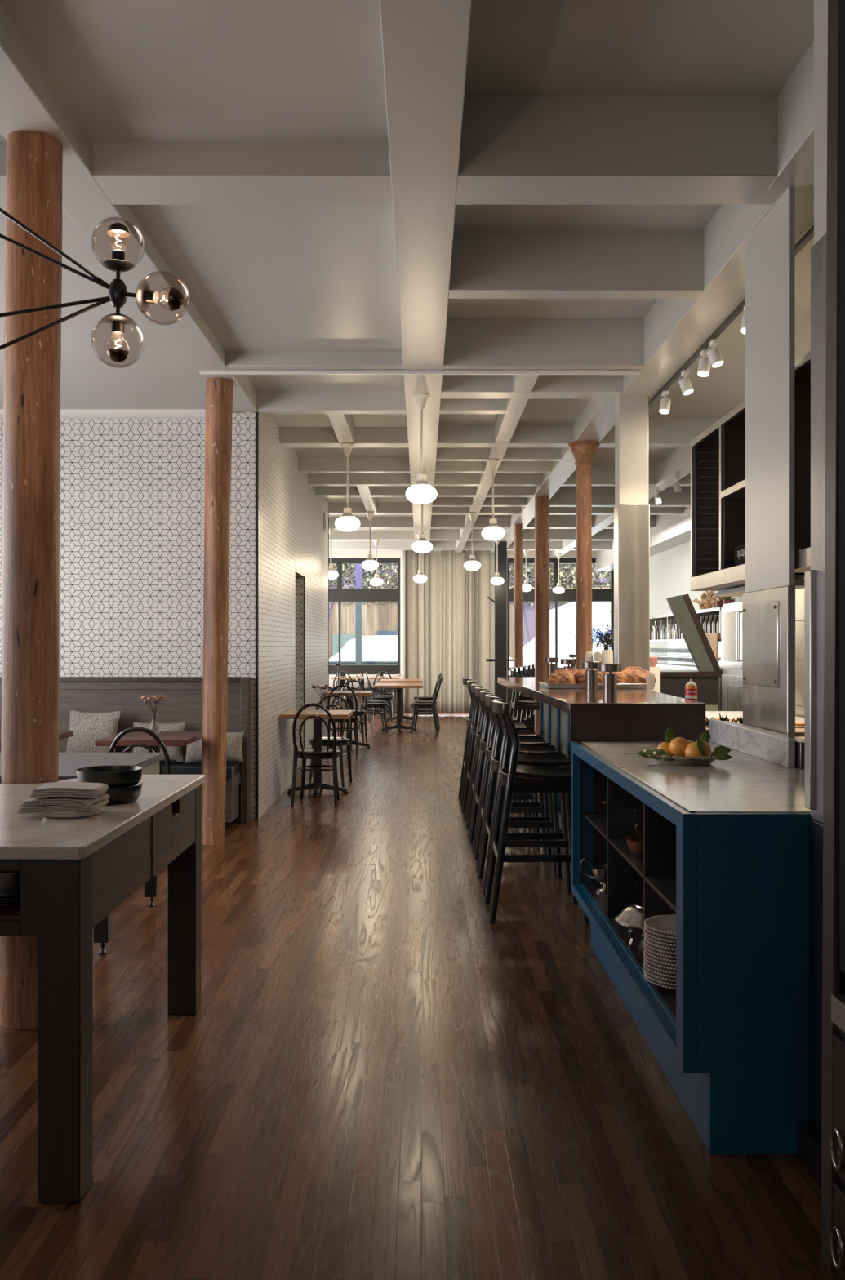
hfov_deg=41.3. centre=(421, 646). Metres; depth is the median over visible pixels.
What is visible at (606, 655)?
flower vase
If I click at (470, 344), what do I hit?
ceiling beam
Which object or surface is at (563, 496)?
trim
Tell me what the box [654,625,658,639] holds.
bottle
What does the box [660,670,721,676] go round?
countertop
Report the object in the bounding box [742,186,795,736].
pillar
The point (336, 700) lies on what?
bentwood chair
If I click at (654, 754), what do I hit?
leaf
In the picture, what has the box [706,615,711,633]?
wine bottle
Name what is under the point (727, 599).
potted plant
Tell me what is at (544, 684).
tray
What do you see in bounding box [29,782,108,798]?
folded napkin
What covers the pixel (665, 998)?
shelf
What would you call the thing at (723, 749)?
leaf
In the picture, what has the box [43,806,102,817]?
saucer
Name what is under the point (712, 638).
paper roll
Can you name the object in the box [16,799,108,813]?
folded napkin
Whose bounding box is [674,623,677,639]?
bottle
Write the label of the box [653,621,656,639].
bottle
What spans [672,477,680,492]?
light
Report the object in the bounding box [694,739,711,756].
orange
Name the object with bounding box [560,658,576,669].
table lamp
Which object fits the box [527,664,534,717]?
bar stool
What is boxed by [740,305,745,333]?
light
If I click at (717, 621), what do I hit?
wine bottle
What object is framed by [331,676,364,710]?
cafe table
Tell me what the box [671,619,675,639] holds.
bottle
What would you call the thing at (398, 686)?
cafe table
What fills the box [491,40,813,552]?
ceiling beam
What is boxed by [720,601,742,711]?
fridge
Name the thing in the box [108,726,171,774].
bentwood chair
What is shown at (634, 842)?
copper bowl
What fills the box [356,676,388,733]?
bentwood chair
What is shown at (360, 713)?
bentwood chair
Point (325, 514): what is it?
sign box
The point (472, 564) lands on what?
pendant lamp
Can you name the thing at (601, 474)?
ceiling beam
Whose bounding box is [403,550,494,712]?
curtain
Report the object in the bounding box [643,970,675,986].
plate
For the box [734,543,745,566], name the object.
picture
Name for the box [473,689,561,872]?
bar stool
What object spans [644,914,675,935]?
plate
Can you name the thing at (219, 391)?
wooden column
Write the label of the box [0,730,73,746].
cafe table
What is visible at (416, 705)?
bentwood chair
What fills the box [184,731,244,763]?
cushion
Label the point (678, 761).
fruit plate
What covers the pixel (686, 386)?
light
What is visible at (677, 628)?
bottle
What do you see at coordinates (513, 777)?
bar stool
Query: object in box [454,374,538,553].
ceiling beam
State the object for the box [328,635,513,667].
car
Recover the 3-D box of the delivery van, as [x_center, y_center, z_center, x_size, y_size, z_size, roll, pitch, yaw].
[5.952,0.169,28.545,6.897,2.618,2.110,0,0,0]
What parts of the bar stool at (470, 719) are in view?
leg, leg, backrest, curved rail, seat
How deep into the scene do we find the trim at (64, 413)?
8.70 m
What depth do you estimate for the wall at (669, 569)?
18.19 m
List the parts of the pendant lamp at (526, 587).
rod, globe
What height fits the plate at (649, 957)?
0.025 m
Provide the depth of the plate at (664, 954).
3.57 m
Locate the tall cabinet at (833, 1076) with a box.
[820,0,844,1279]
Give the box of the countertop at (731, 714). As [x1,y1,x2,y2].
[705,711,804,742]
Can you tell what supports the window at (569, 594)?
in the wall at (335, 553)
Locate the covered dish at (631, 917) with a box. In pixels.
[613,902,643,946]
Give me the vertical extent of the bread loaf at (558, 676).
0.115 m
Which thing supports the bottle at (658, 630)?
in the bar shelf at (679, 657)
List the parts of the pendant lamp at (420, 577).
globe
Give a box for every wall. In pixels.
[0,412,255,819]
[258,413,328,818]
[328,550,595,679]
[649,541,742,662]
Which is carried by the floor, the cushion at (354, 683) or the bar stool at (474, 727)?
the bar stool at (474, 727)
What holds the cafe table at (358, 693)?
on the floor
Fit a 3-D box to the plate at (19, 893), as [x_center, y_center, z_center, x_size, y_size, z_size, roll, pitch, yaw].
[-1.100,0.640,2.980,0.280,0.014,0.280,0,0,0]
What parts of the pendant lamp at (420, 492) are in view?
rod, globe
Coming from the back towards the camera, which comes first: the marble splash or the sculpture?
the sculpture
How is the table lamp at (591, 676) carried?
on the bar at (567, 716)
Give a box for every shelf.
[0,904,20,918]
[582,881,675,1018]
[583,812,675,912]
[649,607,722,711]
[690,400,804,591]
[794,350,810,573]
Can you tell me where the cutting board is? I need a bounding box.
[795,728,804,736]
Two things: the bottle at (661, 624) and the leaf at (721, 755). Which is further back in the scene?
the bottle at (661, 624)
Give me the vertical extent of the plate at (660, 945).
0.025 m
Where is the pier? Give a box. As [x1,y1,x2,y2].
[613,395,649,688]
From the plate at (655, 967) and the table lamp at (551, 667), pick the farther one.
the table lamp at (551, 667)
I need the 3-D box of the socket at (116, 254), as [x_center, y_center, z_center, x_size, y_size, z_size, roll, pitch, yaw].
[-0.879,-1.127,3.250,0.037,0.033,0.037,0,0,0]
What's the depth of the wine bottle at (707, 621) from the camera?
14.38 m
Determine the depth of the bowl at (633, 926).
4.03 m
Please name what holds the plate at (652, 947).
on the plate at (664, 954)
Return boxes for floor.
[0,711,842,1279]
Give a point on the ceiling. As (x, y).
(262, 278)
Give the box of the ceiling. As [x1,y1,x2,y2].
[0,0,813,541]
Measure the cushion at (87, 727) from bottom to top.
0.388 m
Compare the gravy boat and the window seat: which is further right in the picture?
the gravy boat
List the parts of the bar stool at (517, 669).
backrest, leg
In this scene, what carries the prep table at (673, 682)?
on the floor
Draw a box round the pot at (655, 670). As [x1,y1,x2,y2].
[649,656,660,692]
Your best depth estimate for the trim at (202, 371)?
7.42 m
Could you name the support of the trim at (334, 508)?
attached to the tiled wall at (294, 541)
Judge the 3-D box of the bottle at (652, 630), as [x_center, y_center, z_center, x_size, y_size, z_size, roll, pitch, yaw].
[3.680,-0.211,17.735,0.084,0.220,0.082,0,0,0]
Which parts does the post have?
handle, post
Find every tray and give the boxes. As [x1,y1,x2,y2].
[538,681,654,688]
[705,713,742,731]
[705,716,804,728]
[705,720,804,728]
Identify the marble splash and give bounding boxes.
[708,719,804,768]
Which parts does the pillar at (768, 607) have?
steel panel, plaster panel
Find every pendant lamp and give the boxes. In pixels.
[328,527,337,578]
[334,442,359,531]
[361,511,378,569]
[369,539,382,586]
[405,392,436,503]
[412,481,432,552]
[413,534,426,582]
[463,512,480,570]
[481,458,504,540]
[490,538,503,585]
[522,549,532,591]
[552,553,564,593]
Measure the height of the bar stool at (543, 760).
1.084 m
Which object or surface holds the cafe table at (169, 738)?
on the floor
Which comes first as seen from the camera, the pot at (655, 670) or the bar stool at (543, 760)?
the bar stool at (543, 760)
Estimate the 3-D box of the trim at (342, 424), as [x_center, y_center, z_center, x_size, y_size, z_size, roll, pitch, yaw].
[-0.677,-2.067,9.495,0.135,0.467,1.290,0,0,0]
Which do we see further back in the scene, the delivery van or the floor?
the delivery van
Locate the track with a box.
[648,224,813,408]
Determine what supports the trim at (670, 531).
attached to the wall at (669, 569)
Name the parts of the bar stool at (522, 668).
backrest, leg, leg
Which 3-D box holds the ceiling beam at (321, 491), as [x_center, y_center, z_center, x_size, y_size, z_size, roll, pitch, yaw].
[0.160,-2.066,13.675,2.880,0.468,0.190,0,0,0]
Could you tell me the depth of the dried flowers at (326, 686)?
10.45 m
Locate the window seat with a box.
[328,688,396,713]
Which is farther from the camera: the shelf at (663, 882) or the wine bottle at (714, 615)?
the wine bottle at (714, 615)
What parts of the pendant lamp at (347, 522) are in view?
rod, globe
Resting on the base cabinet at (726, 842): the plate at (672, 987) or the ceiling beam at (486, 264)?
the plate at (672, 987)
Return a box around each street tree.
[328,564,397,620]
[509,564,610,647]
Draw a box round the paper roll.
[705,632,717,662]
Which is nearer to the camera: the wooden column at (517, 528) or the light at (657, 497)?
the light at (657, 497)
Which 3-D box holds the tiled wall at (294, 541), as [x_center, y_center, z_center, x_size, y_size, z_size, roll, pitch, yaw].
[-2.940,-0.440,12.136,3.320,3.600,6.728,0,0,0]
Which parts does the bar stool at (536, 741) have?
leg, backrest, leg, curved rail, seat, leg, leg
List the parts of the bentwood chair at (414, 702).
leg, seat, leg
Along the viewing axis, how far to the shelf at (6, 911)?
2.83 m
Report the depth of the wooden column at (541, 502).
13.63 m
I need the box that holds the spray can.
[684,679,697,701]
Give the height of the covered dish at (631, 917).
0.197 m
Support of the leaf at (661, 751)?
on the fruit plate at (678, 761)
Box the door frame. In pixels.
[798,0,844,1186]
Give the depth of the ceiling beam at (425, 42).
4.34 m
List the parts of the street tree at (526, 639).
crown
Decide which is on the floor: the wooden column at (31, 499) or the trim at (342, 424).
the wooden column at (31, 499)
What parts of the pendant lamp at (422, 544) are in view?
rod, globe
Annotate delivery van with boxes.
[522,601,610,667]
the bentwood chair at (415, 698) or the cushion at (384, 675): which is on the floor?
the bentwood chair at (415, 698)
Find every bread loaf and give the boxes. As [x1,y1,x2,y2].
[546,668,575,684]
[566,668,580,675]
[573,668,603,684]
[601,671,627,684]
[621,666,656,686]
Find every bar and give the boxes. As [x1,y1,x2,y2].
[497,676,705,829]
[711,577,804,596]
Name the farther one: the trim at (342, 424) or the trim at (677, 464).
the trim at (677, 464)
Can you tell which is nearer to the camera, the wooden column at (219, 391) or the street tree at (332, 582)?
the wooden column at (219, 391)
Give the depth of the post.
19.55 m
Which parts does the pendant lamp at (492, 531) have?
rod, globe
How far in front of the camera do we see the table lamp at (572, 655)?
14.77 m
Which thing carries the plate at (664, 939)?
on the plate at (659, 941)
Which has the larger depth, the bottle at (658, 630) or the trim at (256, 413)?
the bottle at (658, 630)
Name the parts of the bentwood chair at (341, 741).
leg, seat, leg, leg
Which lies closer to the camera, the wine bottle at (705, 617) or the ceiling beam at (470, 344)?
the ceiling beam at (470, 344)
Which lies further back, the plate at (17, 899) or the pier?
the pier
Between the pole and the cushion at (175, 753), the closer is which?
the cushion at (175, 753)
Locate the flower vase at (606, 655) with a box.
[600,649,613,673]
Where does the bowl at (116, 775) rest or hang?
on the bowl at (126, 794)
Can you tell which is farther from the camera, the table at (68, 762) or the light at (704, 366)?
the light at (704, 366)
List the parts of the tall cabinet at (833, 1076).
ring pull, ring pull, drawer, drawer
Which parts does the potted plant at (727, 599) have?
pot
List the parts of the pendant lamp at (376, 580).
rod, globe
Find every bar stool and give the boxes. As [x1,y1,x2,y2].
[457,677,519,804]
[461,680,530,821]
[465,683,540,837]
[468,686,550,853]
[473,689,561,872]
[477,693,571,894]
[483,698,588,923]
[506,670,539,735]
[509,667,534,730]
[513,666,534,725]
[517,666,534,722]
[523,665,534,719]
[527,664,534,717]
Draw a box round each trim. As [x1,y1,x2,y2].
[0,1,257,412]
[0,408,205,418]
[200,369,639,374]
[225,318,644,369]
[255,412,258,820]
[256,391,511,413]
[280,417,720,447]
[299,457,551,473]
[303,576,305,748]
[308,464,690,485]
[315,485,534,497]
[327,413,353,443]
[328,502,683,515]
[328,515,655,528]
[328,528,613,540]
[328,540,611,550]
[356,485,377,512]
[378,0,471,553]
[431,487,690,506]
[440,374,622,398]
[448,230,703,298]
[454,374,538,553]
[550,447,690,557]
[595,506,690,570]
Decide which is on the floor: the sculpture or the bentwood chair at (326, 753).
the bentwood chair at (326, 753)
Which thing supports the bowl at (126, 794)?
on the marble table at (75, 872)
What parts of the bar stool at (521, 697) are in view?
seat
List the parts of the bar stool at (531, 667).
backrest, leg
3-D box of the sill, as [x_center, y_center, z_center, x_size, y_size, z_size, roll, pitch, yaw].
[-0.010,0.883,23.200,7.980,0.953,0.200,0,0,0]
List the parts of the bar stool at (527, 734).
leg, leg, backrest, curved rail, seat, leg, leg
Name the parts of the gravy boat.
handle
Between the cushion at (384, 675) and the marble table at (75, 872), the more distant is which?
the cushion at (384, 675)
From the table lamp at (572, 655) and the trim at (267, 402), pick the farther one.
the table lamp at (572, 655)
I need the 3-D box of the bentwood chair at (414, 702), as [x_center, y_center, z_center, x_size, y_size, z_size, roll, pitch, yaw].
[0.107,0.922,18.349,0.504,0.881,0.398,0,0,2]
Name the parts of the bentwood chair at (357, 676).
leg, seat, leg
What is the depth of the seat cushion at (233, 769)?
8.28 m
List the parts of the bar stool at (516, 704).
backrest, curved rail, leg, leg, seat rail, seat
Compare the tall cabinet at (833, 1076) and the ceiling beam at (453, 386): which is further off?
the ceiling beam at (453, 386)
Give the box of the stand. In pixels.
[335,662,338,737]
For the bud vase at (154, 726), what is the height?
0.140 m
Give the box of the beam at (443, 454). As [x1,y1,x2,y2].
[435,447,560,461]
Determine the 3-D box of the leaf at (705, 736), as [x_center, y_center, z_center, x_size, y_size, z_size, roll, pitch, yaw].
[1.083,0.352,4.284,0.043,0.065,0.018,0,0,-16]
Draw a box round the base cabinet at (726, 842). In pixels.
[571,741,810,1155]
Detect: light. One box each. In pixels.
[653,490,661,504]
[658,391,671,413]
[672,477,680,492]
[678,369,693,395]
[697,349,711,377]
[706,339,723,367]
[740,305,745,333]
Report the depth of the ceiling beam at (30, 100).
4.65 m
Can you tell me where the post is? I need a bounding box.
[485,541,513,702]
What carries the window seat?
on the floor
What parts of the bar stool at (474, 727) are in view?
leg, backrest, leg, curved rail, seat, leg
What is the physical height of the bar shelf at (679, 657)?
1.830 m
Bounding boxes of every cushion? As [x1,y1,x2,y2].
[66,710,120,752]
[132,722,185,762]
[160,761,239,777]
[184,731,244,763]
[328,674,340,688]
[344,674,361,688]
[363,674,380,688]
[382,674,399,688]
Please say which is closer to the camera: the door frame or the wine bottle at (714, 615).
the door frame
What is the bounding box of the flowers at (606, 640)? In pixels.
[589,622,613,649]
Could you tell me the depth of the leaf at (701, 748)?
4.13 m
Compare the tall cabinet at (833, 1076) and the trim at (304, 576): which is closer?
the tall cabinet at (833, 1076)
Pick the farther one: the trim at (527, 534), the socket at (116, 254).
the trim at (527, 534)
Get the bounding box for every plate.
[0,892,20,896]
[0,894,20,899]
[0,897,20,902]
[0,901,20,906]
[643,928,675,943]
[643,939,675,955]
[643,942,675,959]
[643,951,675,966]
[643,955,675,970]
[643,961,675,978]
[643,966,675,982]
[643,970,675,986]
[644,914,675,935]
[644,924,675,939]
[644,933,675,947]
[644,936,675,951]
[644,948,675,963]
[644,959,675,974]
[644,974,675,990]
[645,751,717,765]
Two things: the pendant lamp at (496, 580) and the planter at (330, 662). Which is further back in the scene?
the planter at (330, 662)
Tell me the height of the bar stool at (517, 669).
1.084 m
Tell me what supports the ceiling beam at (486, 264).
attached to the ceiling
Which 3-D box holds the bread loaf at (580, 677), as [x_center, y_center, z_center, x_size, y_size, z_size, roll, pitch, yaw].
[1.067,0.197,7.152,0.178,0.126,0.176,0,0,-22]
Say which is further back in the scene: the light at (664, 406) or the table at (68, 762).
the light at (664, 406)
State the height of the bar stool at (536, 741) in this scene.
1.084 m
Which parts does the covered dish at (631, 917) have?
lid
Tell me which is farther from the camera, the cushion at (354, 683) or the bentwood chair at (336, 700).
the cushion at (354, 683)
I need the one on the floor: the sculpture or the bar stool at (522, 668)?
the bar stool at (522, 668)
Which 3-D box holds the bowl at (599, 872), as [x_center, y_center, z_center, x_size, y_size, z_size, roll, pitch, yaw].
[0.840,1.003,4.960,0.175,0.105,0.093,0,0,0]
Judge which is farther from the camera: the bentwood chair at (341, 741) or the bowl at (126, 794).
the bentwood chair at (341, 741)
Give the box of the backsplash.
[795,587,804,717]
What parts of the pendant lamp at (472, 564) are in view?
rod, globe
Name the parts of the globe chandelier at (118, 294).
arm, arm, arm, arm, short arm, short arm, short arm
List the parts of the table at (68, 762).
leg, leg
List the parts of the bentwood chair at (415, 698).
seat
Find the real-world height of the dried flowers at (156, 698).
0.229 m
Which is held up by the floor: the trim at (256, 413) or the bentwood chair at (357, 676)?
the bentwood chair at (357, 676)
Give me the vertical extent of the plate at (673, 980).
0.025 m
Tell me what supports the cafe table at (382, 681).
on the floor
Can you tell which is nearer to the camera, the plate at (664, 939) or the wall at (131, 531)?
the plate at (664, 939)
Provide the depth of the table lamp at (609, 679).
5.95 m
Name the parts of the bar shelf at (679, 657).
shelf frame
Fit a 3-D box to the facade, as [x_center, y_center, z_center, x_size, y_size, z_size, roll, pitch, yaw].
[1.000,-3.090,36.950,30.000,9.100,2.100,0,0,0]
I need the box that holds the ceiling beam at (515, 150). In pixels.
[0,96,783,204]
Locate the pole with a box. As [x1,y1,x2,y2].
[355,564,361,664]
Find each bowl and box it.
[75,764,143,788]
[104,782,142,804]
[591,863,607,884]
[613,916,643,933]
[624,835,643,856]
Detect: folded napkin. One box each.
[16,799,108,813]
[19,793,109,807]
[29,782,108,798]
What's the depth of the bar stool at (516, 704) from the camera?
12.65 m
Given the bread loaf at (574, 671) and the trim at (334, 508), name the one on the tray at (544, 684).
the bread loaf at (574, 671)
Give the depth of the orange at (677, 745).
4.19 m
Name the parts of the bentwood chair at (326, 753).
leg, leg, seat, leg, leg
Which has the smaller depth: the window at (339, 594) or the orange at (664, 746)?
the orange at (664, 746)
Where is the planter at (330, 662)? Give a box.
[328,661,397,664]
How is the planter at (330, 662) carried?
on the sidewalk
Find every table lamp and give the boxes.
[544,657,558,678]
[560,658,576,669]
[568,653,575,667]
[582,661,601,689]
[598,663,621,696]
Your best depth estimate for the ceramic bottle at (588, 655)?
9.39 m
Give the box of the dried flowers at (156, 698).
[140,695,168,714]
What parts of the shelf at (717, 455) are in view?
frame, shelf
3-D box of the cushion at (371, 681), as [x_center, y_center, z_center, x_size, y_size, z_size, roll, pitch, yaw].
[-1.010,0.720,22.899,0.340,0.297,0.160,0,0,-10]
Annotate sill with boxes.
[328,666,563,711]
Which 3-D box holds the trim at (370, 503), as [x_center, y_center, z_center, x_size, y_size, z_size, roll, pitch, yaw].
[-0.677,-2.067,14.150,0.135,0.467,2.700,0,0,0]
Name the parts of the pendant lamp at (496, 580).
rod, globe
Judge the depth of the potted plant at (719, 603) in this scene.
14.10 m
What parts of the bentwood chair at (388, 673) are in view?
seat, leg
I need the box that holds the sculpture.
[692,591,716,608]
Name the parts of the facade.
mural panel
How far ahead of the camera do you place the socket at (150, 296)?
3.21 m
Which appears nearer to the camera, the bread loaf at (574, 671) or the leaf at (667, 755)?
the leaf at (667, 755)
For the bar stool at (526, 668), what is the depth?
15.81 m
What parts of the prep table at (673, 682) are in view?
rail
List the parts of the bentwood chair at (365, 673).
seat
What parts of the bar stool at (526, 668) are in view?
leg, backrest, leg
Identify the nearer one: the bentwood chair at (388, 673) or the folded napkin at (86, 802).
the folded napkin at (86, 802)
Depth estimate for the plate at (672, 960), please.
3.57 m
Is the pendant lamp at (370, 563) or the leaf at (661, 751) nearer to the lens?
the leaf at (661, 751)
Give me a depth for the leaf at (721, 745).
4.25 m
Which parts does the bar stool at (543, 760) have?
leg, backrest, leg, curved rail, seat, leg, leg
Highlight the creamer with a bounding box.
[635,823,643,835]
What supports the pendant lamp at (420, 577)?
hanging from the ceiling beam at (425, 42)
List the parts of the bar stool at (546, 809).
leg, backrest, leg, curved rail, seat, leg, leg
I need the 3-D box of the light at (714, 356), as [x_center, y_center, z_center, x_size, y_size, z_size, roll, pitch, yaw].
[1.734,-1.727,6.616,0.097,0.156,0.076,0,0,45]
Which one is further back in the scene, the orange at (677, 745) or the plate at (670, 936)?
the orange at (677, 745)
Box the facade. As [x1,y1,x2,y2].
[328,564,610,659]
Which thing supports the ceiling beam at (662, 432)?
attached to the wall at (669, 569)
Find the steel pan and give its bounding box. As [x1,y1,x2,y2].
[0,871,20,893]
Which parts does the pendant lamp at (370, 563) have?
rod, globe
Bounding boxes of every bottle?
[585,651,593,669]
[593,651,601,672]
[651,626,653,639]
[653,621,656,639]
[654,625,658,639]
[657,625,660,639]
[659,620,662,639]
[661,625,664,639]
[662,624,666,639]
[665,625,666,639]
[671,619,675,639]
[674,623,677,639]
[675,626,679,639]
[702,616,706,633]
[705,615,708,633]
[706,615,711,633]
[709,615,713,633]
[711,614,715,633]
[714,614,718,633]
[716,614,719,638]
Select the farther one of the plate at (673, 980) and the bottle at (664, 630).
the bottle at (664, 630)
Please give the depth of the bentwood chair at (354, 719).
14.08 m
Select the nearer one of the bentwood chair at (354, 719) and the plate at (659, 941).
the plate at (659, 941)
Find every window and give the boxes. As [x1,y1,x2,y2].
[328,558,399,666]
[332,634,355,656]
[506,558,613,668]
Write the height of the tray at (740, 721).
0.106 m
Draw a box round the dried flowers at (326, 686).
[311,684,331,705]
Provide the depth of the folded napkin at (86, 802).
3.15 m
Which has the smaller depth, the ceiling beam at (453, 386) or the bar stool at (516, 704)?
the ceiling beam at (453, 386)
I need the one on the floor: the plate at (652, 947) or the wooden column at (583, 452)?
the wooden column at (583, 452)
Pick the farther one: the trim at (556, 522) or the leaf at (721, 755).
the trim at (556, 522)
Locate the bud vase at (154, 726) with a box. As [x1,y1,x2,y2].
[147,713,159,734]
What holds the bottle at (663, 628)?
in the bar shelf at (679, 657)
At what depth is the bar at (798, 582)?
5.71 m
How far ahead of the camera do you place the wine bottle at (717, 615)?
13.93 m
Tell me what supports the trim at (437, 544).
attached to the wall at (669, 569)
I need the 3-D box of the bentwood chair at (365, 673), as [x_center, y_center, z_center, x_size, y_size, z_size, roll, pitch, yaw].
[-0.787,0.922,20.700,0.504,0.881,0.398,0,0,0]
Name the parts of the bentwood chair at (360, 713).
leg, seat, leg, leg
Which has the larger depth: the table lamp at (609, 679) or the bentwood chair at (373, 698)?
the bentwood chair at (373, 698)
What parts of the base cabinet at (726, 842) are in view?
panel, frame, panel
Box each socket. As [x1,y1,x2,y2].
[111,249,124,260]
[111,320,124,335]
[143,289,159,304]
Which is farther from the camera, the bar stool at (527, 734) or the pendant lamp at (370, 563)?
the pendant lamp at (370, 563)
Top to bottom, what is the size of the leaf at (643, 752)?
0.030 m
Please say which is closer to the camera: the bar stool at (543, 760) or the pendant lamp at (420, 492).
the bar stool at (543, 760)
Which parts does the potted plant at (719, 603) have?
pot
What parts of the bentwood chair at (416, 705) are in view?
leg, seat, leg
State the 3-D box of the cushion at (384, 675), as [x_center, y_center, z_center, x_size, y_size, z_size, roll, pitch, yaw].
[-0.616,0.720,22.900,0.340,0.297,0.160,0,0,4]
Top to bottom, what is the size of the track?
0.024 m
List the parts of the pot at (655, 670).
pot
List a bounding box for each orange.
[657,742,674,755]
[669,737,688,756]
[684,742,706,757]
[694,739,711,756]
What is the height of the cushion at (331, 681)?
0.297 m
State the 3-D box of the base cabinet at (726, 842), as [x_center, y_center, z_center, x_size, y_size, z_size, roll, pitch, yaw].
[1.159,0.902,4.103,0.922,0.916,2.225,0,0,0]
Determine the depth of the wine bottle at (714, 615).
14.05 m
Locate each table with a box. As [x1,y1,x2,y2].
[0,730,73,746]
[0,752,162,954]
[0,774,204,1202]
[95,730,202,773]
[280,710,352,797]
[324,690,373,749]
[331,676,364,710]
[368,676,400,713]
[373,683,422,732]
[379,679,422,722]
[660,594,721,711]
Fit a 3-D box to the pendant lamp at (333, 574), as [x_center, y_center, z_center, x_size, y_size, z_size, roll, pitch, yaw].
[-1.400,-1.435,17.360,0.228,0.791,0.228,0,0,0]
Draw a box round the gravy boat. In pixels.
[579,857,607,893]
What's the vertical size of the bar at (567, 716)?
1.094 m
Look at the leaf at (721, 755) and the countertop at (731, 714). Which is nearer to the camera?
the leaf at (721, 755)
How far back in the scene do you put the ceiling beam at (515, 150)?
4.36 m
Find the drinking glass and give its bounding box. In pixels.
[644,675,654,689]
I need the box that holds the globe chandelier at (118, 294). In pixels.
[0,208,183,362]
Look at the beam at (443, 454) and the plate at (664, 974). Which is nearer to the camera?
the plate at (664, 974)
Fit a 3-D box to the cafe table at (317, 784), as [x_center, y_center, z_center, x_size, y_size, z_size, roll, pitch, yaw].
[-0.955,0.985,10.350,0.600,0.750,0.720,0,0,0]
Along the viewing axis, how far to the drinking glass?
6.82 m
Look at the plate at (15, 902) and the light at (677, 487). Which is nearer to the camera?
the plate at (15, 902)
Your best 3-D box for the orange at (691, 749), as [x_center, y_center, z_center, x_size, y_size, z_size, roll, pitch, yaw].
[1.020,0.395,4.175,0.077,0.074,0.077,0,0,0]
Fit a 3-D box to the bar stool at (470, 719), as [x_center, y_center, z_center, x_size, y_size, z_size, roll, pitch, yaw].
[0.587,0.820,9.850,0.515,1.084,0.455,0,0,0]
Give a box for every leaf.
[636,749,651,757]
[648,748,666,755]
[649,751,662,759]
[663,753,674,761]
[664,725,674,742]
[696,737,705,755]
[698,729,710,742]
[710,751,729,759]
[711,746,730,754]
[713,745,729,751]
[717,752,732,759]
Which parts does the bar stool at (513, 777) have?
leg, backrest, curved rail, leg, seat rail, seat rail, seat, leg, leg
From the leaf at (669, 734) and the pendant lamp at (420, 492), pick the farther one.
the pendant lamp at (420, 492)
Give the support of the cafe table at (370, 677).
on the floor
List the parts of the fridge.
door, handle, glass, door, door, handle, handle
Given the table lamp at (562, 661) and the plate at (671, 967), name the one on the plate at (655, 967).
the plate at (671, 967)
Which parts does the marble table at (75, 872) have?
rail, leg, drawer, leg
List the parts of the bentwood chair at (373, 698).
leg, seat, leg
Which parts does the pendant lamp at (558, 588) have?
globe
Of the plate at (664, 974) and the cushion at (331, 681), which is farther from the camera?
the cushion at (331, 681)
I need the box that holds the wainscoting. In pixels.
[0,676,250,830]
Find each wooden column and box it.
[0,130,62,1029]
[201,377,233,845]
[513,524,522,719]
[534,495,549,734]
[568,440,599,670]
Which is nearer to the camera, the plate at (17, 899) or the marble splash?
the plate at (17, 899)
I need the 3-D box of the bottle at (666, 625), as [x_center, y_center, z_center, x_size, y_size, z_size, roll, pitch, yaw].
[3.680,-0.246,16.720,0.072,0.290,0.070,0,0,0]
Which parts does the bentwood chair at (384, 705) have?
seat, leg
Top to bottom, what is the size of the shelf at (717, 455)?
1.782 m
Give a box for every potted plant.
[711,596,724,607]
[720,596,738,604]
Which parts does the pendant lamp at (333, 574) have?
rod, globe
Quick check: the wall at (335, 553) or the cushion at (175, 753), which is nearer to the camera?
the cushion at (175, 753)
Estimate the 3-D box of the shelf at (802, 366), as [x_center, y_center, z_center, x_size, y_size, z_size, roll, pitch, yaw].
[1.680,-1.199,3.875,0.360,1.782,1.650,0,0,0]
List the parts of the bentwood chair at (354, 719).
leg, seat, leg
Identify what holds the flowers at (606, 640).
in the flower vase at (606, 655)
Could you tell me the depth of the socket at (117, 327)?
3.24 m
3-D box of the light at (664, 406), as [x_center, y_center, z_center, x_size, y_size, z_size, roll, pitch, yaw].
[1.727,-1.727,7.946,0.072,0.156,0.096,0,0,37]
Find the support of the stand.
on the floor
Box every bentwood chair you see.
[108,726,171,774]
[290,702,340,806]
[308,693,351,787]
[327,684,359,755]
[333,671,353,716]
[339,680,367,742]
[355,675,386,728]
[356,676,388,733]
[364,672,392,720]
[365,673,393,723]
[373,671,393,717]
[409,676,441,733]
[413,673,441,719]
[413,675,443,729]
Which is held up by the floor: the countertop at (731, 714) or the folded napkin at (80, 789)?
the countertop at (731, 714)
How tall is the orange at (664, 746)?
0.068 m
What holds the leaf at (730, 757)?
on the fruit plate at (678, 761)
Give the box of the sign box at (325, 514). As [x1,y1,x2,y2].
[324,513,327,532]
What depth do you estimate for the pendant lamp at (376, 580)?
19.29 m
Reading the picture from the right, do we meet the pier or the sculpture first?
the sculpture
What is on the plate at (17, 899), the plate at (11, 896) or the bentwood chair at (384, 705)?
the plate at (11, 896)
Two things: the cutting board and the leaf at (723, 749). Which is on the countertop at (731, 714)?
the cutting board

